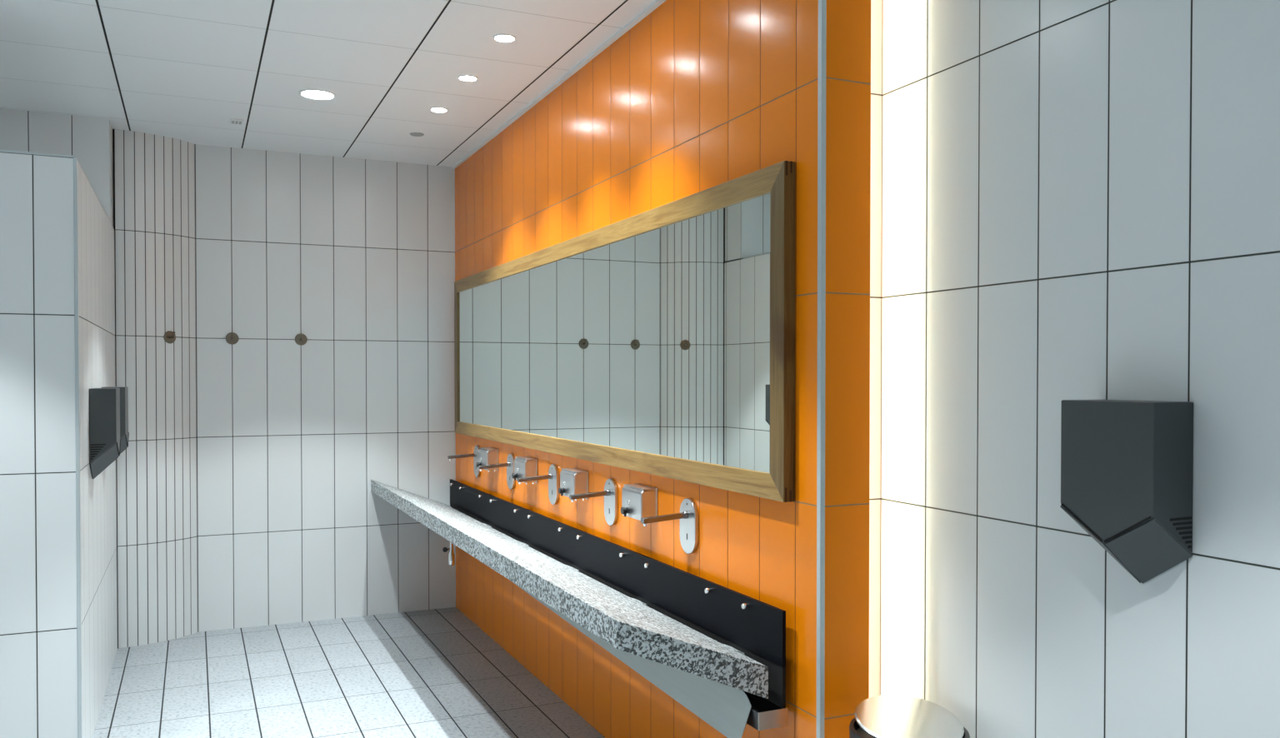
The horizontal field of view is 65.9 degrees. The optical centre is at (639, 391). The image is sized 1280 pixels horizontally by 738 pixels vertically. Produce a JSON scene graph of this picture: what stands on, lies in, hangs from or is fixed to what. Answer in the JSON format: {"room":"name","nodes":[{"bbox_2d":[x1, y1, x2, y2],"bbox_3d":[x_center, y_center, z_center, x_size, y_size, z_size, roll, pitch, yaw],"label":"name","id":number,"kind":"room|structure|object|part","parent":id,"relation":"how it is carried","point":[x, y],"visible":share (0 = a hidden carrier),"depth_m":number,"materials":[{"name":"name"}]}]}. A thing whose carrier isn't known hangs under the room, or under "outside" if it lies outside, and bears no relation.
{"room":"public restroom","nodes":[
{"label":"public restroom","id":0,"kind":"room"},
{"bbox_2d":[0,108,114,228],"bbox_3d":[-4.019,-1.198,5.097,2.292,0.558,0.450,0,1,-24],"label":"wall","id":1,"kind":"structure","parent":0,"point":[90,139],"depth_m":5.29,"materials":[{"name":"white tile"}]},
{"bbox_2d":[0,151,117,737],"bbox_3d":[-3.613,0.294,4.228,2.298,2.382,2.016,0,1,-24],"label":"wall partition","id":2,"kind":"structure","parent":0,"point":[38,633],"depth_m":3.74,"materials":[{"name":"white tile"}]},
{"bbox_2d":[0,149,109,220],"bbox_3d":[-3.557,-0.900,4.082,2.294,0.010,1.727,0,1,-24],"label":"trim","id":3,"kind":"structure","parent":2,"relation":"attached to","point":[2,151],"depth_m":3.72,"materials":[{"name":"silver metal"}]},
{"bbox_2d":[73,157,82,737],"bbox_3d":[-2.155,0.300,3.786,0.014,2.382,0.016,0,1,-24],"label":"trim","id":4,"kind":"structure","parent":2,"relation":"attached to","point":[75,160],"depth_m":3.78,"materials":[{"name":"silver metal"}]},
{"bbox_2d":[89,388,120,479],"bbox_3d":[-2.322,0.184,4.291,0.106,0.395,0.238,0,1,-24],"label":"dryer","id":5,"kind":"object","parent":2,"relation":"attached to","point":[104,403],"visible":1,"depth_m":4.19,"materials":[{"name":"paint"}]},
{"bbox_2d":[90,444,105,459],"bbox_3d":[-2.292,0.255,4.177,0.056,0.064,0.002,0,1,-24],"label":"vent","id":6,"kind":"object","parent":5,"relation":"attached to","point":[97,451],"depth_m":4.18,"materials":[{"name":"black plastic"}]},
{"bbox_2d":[101,386,129,454],"bbox_3d":[-2.574,0.176,4.848,0.106,0.395,0.238,0,1,-24],"label":"dryer","id":7,"kind":"object","parent":2,"relation":"attached to","point":[124,434],"visible":0.41,"depth_m":4.76,"materials":[{"name":"paint"}]},
{"bbox_2d":[113,129,118,649],"bbox_3d":[-2.976,-0.009,5.605,0.007,2.950,0.010,0,1,-24],"label":"trim","id":8,"kind":"structure","parent":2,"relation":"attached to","point":[113,129],"depth_m":5.59,"materials":[{"name":"metal"}]},
{"bbox_2d":[114,129,197,648],"bbox_3d":[-2.835,-0.012,5.795,0.420,2.950,0.225,0,1,-24],"label":"wall column","id":9,"kind":"structure","parent":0,"point":[155,174],"depth_m":5.73,"materials":[{"name":"white tile"}]},
{"bbox_2d":[163,330,175,343],"bbox_3d":[-2.735,-0.317,5.772,0.055,0.074,0.074,1,1,35],"label":"coat hook","id":10,"kind":"object","parent":9,"relation":"attached to","point":[169,337],"visible":1,"depth_m":5.78,"materials":[{"name":"brown metal"}]},
{"bbox_2d":[194,144,455,632],"bbox_3d":[-3.217,-0.012,5.778,4.300,2.950,0.100,0,1,-24],"label":"wall","id":11,"kind":"structure","parent":0,"point":[353,257],"depth_m":6.26,"materials":[{"name":"white tile"}]},
{"bbox_2d":[225,332,238,344],"bbox_3d":[-2.485,-0.323,6.019,0.074,0.074,0.055,0,1,-24],"label":"coat hook","id":12,"kind":"object","parent":11,"relation":"attached to","point":[232,338],"visible":1,"depth_m":6.04,"materials":[{"name":"brown metal"}]},
{"bbox_2d":[295,334,307,345],"bbox_3d":[-2.121,-0.326,6.184,0.074,0.074,0.055,0,1,-24],"label":"coat hook","id":13,"kind":"object","parent":11,"relation":"attached to","point":[300,339],"visible":1,"depth_m":6.20,"materials":[{"name":"brown metal"}]},
{"bbox_2d":[0,0,655,166],"bbox_3d":[-1.376,-1.474,2.013,4.768,0.080,8.440,0,1,-24],"label":"ceiling","id":14,"kind":"structure","parent":0,"point":[177,69],"depth_m":4.45,"materials":[{"name":"white paint"}]},
{"bbox_2d":[230,118,243,124],"bbox_3d":[-2.206,-1.476,5.402,0.064,0.012,0.080,0,1,-24],"label":"ceiling sensor","id":15,"kind":"object","parent":14,"relation":"attached to","point":[232,121],"visible":1,"depth_m":5.39,"materials":[{"name":"grey plastic"}]},
{"bbox_2d":[298,89,336,99],"bbox_3d":[-1.599,-1.472,4.898,0.181,0.006,0.181,0,1,-24],"label":"recessed light","id":16,"kind":"object","parent":14,"relation":"in","point":[317,94],"visible":1,"depth_m":4.89,"materials":[{"name":"white"}]},
{"bbox_2d":[301,90,333,99],"bbox_3d":[-1.599,-1.472,4.898,0.151,0.002,0.151,0,1,-24],"label":"diffuser","id":17,"kind":"object","parent":16,"relation":"attached to","point":[308,94],"depth_m":4.89,"materials":[{"name":"white plastic"}]},
{"bbox_2d":[410,132,424,136],"bbox_3d":[-1.289,-1.483,5.701,0.080,0.006,0.080,0,1,-24],"label":"ceiling speaker","id":18,"kind":"object","parent":14,"relation":"attached to","point":[414,134],"visible":1,"depth_m":5.69,"materials":[{"name":"grey plastic"}]},
{"bbox_2d":[430,106,447,112],"bbox_3d":[-1.054,-1.475,5.172,0.093,0.006,0.093,0,1,-24],"label":"recessed light","id":19,"kind":"object","parent":14,"relation":"in","point":[437,109],"visible":1,"depth_m":5.17,"materials":[{"name":"white"}]},
{"bbox_2d":[431,108,446,111],"bbox_3d":[-1.054,-1.476,5.172,0.078,0.002,0.078,0,1,-24],"label":"diffuser","id":20,"kind":"object","parent":19,"relation":"attached to","point":[432,109],"depth_m":5.17,"materials":[{"name":"white plastic"}]},
{"bbox_2d":[457,75,477,81],"bbox_3d":[-0.807,-1.468,4.626,0.093,0.006,0.093,0,1,-24],"label":"recessed light","id":21,"kind":"object","parent":14,"relation":"in","point":[463,77],"visible":1,"depth_m":4.62,"materials":[{"name":"white"}]},
{"bbox_2d":[459,76,475,80],"bbox_3d":[-0.807,-1.469,4.626,0.078,0.002,0.078,0,1,-24],"label":"diffuser","id":22,"kind":"object","parent":21,"relation":"attached to","point":[463,78],"depth_m":4.63,"materials":[{"name":"white plastic"}]},
{"bbox_2d":[493,33,515,42],"bbox_3d":[-0.560,-1.460,4.080,0.093,0.006,0.093,0,1,-24],"label":"recessed light","id":23,"kind":"object","parent":14,"relation":"in","point":[503,37],"visible":1,"depth_m":4.08,"materials":[{"name":"white"}]},
{"bbox_2d":[495,35,514,41],"bbox_3d":[-0.560,-1.461,4.080,0.078,0.002,0.078,0,1,-24],"label":"diffuser","id":24,"kind":"object","parent":23,"relation":"attached to","point":[500,38],"depth_m":4.09,"materials":[{"name":"white plastic"}]},
{"bbox_2d":[92,607,604,737],"bbox_3d":[-1.376,1.556,2.056,4.768,0.080,8.440,0,1,-24],"label":"floor","id":25,"kind":"structure","parent":0,"point":[434,673],"depth_m":4.93,"materials":[{"name":"tile"}]},
{"bbox_2d":[849,695,969,737],"bbox_3d":[0.701,1.171,2.579,0.304,0.676,0.304,0,1,21],"label":"pedal bin","id":26,"kind":"object","parent":25,"relation":"on","point":[883,716],"visible":1,"depth_m":2.58,"materials":[{"name":"metal"}]},
{"bbox_2d":[442,541,454,565],"bbox_3d":[-1.235,1.025,6.371,0.080,0.200,0.044,0,1,-24],"label":"valve","id":27,"kind":"object","parent":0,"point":[451,556],"visible":0.88,"depth_m":6.36,"materials":[{"name":"silver metal"}]},
{"bbox_3d":[-1.255,1.020,6.362,0.032,0.032,0.024,0,1,-8],"label":"valve knob","id":28,"kind":"part","parent":27,"relation":"part of","materials":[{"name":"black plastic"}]},
{"bbox_2d":[455,0,818,737],"bbox_3d":[-0.342,0.003,4.759,0.100,2.950,4.326,0,1,-24],"label":"wall","id":29,"kind":"structure","parent":0,"point":[697,96],"depth_m":3.71,"materials":[{"name":"orange tile"}]},
{"bbox_2d":[447,445,480,477],"bbox_3d":[-1.082,0.431,6.049,0.189,0.196,0.120,0,1,-24],"label":"faucet","id":30,"kind":"object","parent":29,"relation":"attached to","point":[477,472],"visible":0.92,"depth_m":6.06,"materials":[{"name":"silver metal"}]},
{"bbox_3d":[-1.087,0.397,6.046,0.178,0.029,0.026,0,1,-24],"label":"spout","id":31,"kind":"part","parent":30,"relation":"part of","materials":[{"name":"grey metal"}]},
{"bbox_3d":[-1.003,0.431,6.085,0.015,0.196,0.120,0,1,-24],"label":"wall plate","id":32,"kind":"part","parent":30,"relation":"part of","materials":[{"name":"metal"}]},
{"bbox_2d":[476,447,498,471],"bbox_3d":[-0.896,0.397,5.752,0.096,0.130,0.190,0,1,-24],"label":"soap dispenser","id":33,"kind":"object","parent":29,"relation":"attached to","point":[487,456],"visible":0.88,"depth_m":5.68,"materials":[{"name":"metal"}]},
{"bbox_3d":[-0.880,0.336,5.758,0.061,0.005,0.188,0,1,-24],"label":"lid","id":34,"kind":"part","parent":33,"relation":"part of","materials":[{"name":"metal"}]},
{"bbox_2d":[478,454,515,489],"bbox_3d":[-0.789,0.443,5.402,0.189,0.196,0.120,0,1,-24],"label":"faucet","id":35,"kind":"object","parent":29,"relation":"attached to","point":[510,461],"visible":0.98,"depth_m":5.41,"materials":[{"name":"silver metal"}]},
{"bbox_3d":[-0.794,0.408,5.399,0.178,0.029,0.026,0,1,-24],"label":"spout","id":36,"kind":"part","parent":35,"relation":"part of","materials":[{"name":"grey metal"}]},
{"bbox_3d":[-0.710,0.442,5.438,0.015,0.196,0.120,0,1,-24],"label":"wall plate","id":37,"kind":"part","parent":35,"relation":"part of","materials":[{"name":"metal"}]},
{"bbox_2d":[511,455,537,484],"bbox_3d":[-0.604,0.408,5.108,0.096,0.130,0.190,0,1,-24],"label":"soap dispenser","id":38,"kind":"object","parent":29,"relation":"attached to","point":[524,467],"visible":0.98,"depth_m":5.04,"materials":[{"name":"metal"}]},
{"bbox_3d":[-0.589,0.347,5.114,0.061,0.005,0.188,0,1,-24],"label":"lid","id":39,"kind":"part","parent":38,"relation":"part of","materials":[{"name":"metal"}]},
{"bbox_3d":[-0.564,0.406,5.126,0.008,0.126,0.190,0,1,-24],"label":"plate","id":40,"kind":"part","parent":38,"relation":"part of","materials":[{"name":"metal"}]},
{"bbox_2d":[516,465,559,504],"bbox_3d":[-0.499,0.454,4.760,0.189,0.196,0.120,0,1,-24],"label":"faucet","id":41,"kind":"object","parent":29,"relation":"attached to","point":[552,477],"visible":1,"depth_m":4.76,"materials":[{"name":"silver metal"}]},
{"bbox_3d":[-0.504,0.419,4.757,0.178,0.029,0.026,0,1,-24],"label":"spout","id":42,"kind":"part","parent":41,"relation":"part of","materials":[{"name":"grey metal"}]},
{"bbox_3d":[-0.419,0.453,4.796,0.015,0.196,0.120,0,1,-24],"label":"wall plate","id":43,"kind":"part","parent":41,"relation":"part of","materials":[{"name":"metal"}]},
{"bbox_2d":[451,0,666,169],"bbox_3d":[-0.375,-1.465,4.665,0.022,0.012,4.232,0,1,-24],"label":"trim","id":44,"kind":"structure","parent":29,"relation":"attached to","point":[657,3],"depth_m":4.52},
{"bbox_2d":[370,480,768,699],"bbox_3d":[-0.668,0.742,4.648,0.515,0.292,4.076,0,1,-24],"label":"granite slab","id":45,"kind":"object","parent":29,"relation":"attached to","point":[626,623],"visible":1,"depth_m":3.17,"materials":[{"name":"grey stone"}]},
{"bbox_2d":[511,581,751,737],"bbox_3d":[-0.525,0.924,4.711,0.048,0.155,4.068,0,1,-24],"label":"apron","id":46,"kind":"object","parent":45,"relation":"hanging from","point":[727,709],"visible":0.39,"depth_m":3.14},
{"bbox_2d":[744,691,787,730],"bbox_3d":[-0.463,0.920,4.721,0.098,0.052,4.112,0,1,-24],"label":"gutter","id":47,"kind":"object","parent":45,"relation":"attached to","point":[764,714],"visible":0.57,"depth_m":2.86,"materials":[{"name":"silver metal"}]},
{"bbox_2d":[558,467,588,500],"bbox_3d":[-0.310,0.419,4.457,0.096,0.130,0.190,0,1,-24],"label":"soap dispenser","id":48,"kind":"object","parent":29,"relation":"attached to","point":[573,481],"visible":0.92,"depth_m":4.39,"materials":[{"name":"metal"}]},
{"bbox_3d":[-0.295,0.358,4.463,0.061,0.005,0.188,0,1,-24],"label":"lid","id":49,"kind":"part","parent":48,"relation":"part of","materials":[{"name":"metal"}]},
{"bbox_3d":[-0.270,0.417,4.475,0.008,0.126,0.190,0,1,-24],"label":"plate","id":50,"kind":"part","parent":48,"relation":"part of","materials":[{"name":"metal"}]},
{"bbox_2d":[569,479,618,525],"bbox_3d":[-0.201,0.465,4.102,0.189,0.196,0.120,0,1,-24],"label":"faucet","id":51,"kind":"object","parent":29,"relation":"attached to","point":[610,492],"visible":1,"depth_m":4.11,"materials":[{"name":"silver metal"}]},
{"bbox_3d":[-0.206,0.430,4.099,0.178,0.029,0.026,0,1,-24],"label":"spout","id":52,"kind":"part","parent":51,"relation":"part of","materials":[{"name":"grey metal"}]},
{"bbox_3d":[-0.122,0.465,4.138,0.015,0.196,0.120,0,1,-24],"label":"wall plate","id":53,"kind":"part","parent":51,"relation":"part of","materials":[{"name":"metal"}]},
{"bbox_2d":[450,479,785,708],"bbox_3d":[-0.420,0.757,4.749,0.060,0.285,4.097,0,1,-24],"label":"backsplash","id":54,"kind":"structure","parent":29,"relation":"attached to","point":[756,628],"depth_m":3.67,"materials":[{"name":"stone"}]},
{"bbox_2d":[454,160,795,502],"bbox_3d":[-0.382,-0.198,4.674,0.039,0.990,3.964,0,1,-24],"label":"framed mirror","id":55,"kind":"object","parent":29,"relation":"attached to","point":[660,341],"visible":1,"depth_m":3.65,"materials":[{"name":"clear glass"}]},
{"bbox_3d":[-1.183,-0.223,6.445,0.039,0.989,0.076,0,1,-24],"label":"rail","id":56,"kind":"part","parent":55,"relation":"part of","materials":[{"name":"brown wood"}]},
{"bbox_3d":[-0.382,-0.655,4.668,0.039,0.076,3.962,0,1,-24],"label":"rail","id":57,"kind":"part","parent":55,"relation":"part of","materials":[{"name":"brown wood"}]},
{"bbox_3d":[-0.382,0.259,4.681,0.039,0.076,3.962,0,1,-24],"label":"rail","id":58,"kind":"part","parent":55,"relation":"part of","materials":[{"name":"brown wood"}]},
{"bbox_3d":[0.419,-0.173,2.904,0.039,0.988,0.076,0,1,-24],"label":"rail","id":59,"kind":"part","parent":55,"relation":"part of","materials":[{"name":"brown wood"}]},
{"bbox_2d":[620,483,658,520],"bbox_3d":[-0.014,0.430,3.802,0.096,0.130,0.190,0,1,-24],"label":"soap dispenser","id":60,"kind":"object","parent":29,"relation":"attached to","point":[638,501],"visible":0.83,"depth_m":3.73,"materials":[{"name":"metal"}]},
{"bbox_3d":[0.001,0.369,3.808,0.061,0.005,0.188,0,1,-24],"label":"lid","id":61,"kind":"part","parent":60,"relation":"part of","materials":[{"name":"metal"}]},
{"bbox_3d":[0.026,0.428,3.820,0.008,0.126,0.190,0,1,-24],"label":"plate","id":62,"kind":"part","parent":60,"relation":"part of","materials":[{"name":"metal"}]},
{"bbox_2d":[640,498,698,554],"bbox_3d":[0.094,0.476,3.451,0.189,0.196,0.120,0,1,-24],"label":"faucet","id":63,"kind":"object","parent":29,"relation":"attached to","point":[688,515],"visible":1,"depth_m":3.46,"materials":[{"name":"metal"}]},
{"bbox_3d":[0.089,0.442,3.448,0.178,0.029,0.026,0,1,-24],"label":"spout","id":64,"kind":"part","parent":63,"relation":"part of","materials":[{"name":"grey metal"}]},
{"bbox_3d":[0.173,0.476,3.487,0.015,0.196,0.120,0,1,-24],"label":"wall plate","id":65,"kind":"part","parent":63,"relation":"part of","materials":[{"name":"metal"}]},
{"bbox_2d":[816,0,826,737],"bbox_3d":[0.508,0.031,2.766,0.016,2.950,0.019,0,1,-24],"label":"trim","id":66,"kind":"structure","parent":29,"relation":"attached to","point":[822,3],"depth_m":2.76,"materials":[{"name":"silver metal"}]},
{"bbox_2d":[824,0,870,737],"bbox_3d":[0.582,0.030,2.800,0.167,2.950,0.006,0,1,-24],"label":"wall","id":67,"kind":"structure","parent":0,"point":[848,22],"depth_m":2.80,"materials":[{"name":"orange tile"}]},
{"bbox_2d":[869,0,882,698],"bbox_3d":[0.668,0.028,2.974,0.268,2.950,0.100,0,1,-24],"label":"wall","id":68,"kind":"structure","parent":0,"point":[876,211],"depth_m":2.93,"materials":[{"name":"white tile"}]},
{"bbox_2d":[880,0,1279,737],"bbox_3d":[1.607,0.054,1.103,0.100,2.950,4.084,0,1,-24],"label":"wall","id":69,"kind":"structure","parent":0,"point":[1081,198],"depth_m":2.31,"materials":[{"name":"white tile"}]},
{"bbox_2d":[1060,400,1193,583],"bbox_3d":[1.031,0.218,2.106,0.124,0.395,0.238,0,1,-24],"label":"dryer","id":70,"kind":"object","parent":69,"relation":"attached to","point":[1127,467],"visible":1,"depth_m":2.04,"materials":[{"name":"paint"}]},
{"bbox_2d":[1170,516,1192,548],"bbox_3d":[1.101,0.289,2.010,0.065,0.064,0.002,0,1,-24],"label":"vent","id":71,"kind":"object","parent":70,"relation":"attached to","point":[1181,527],"depth_m":2.01,"materials":[{"name":"black plastic"}]}
]}

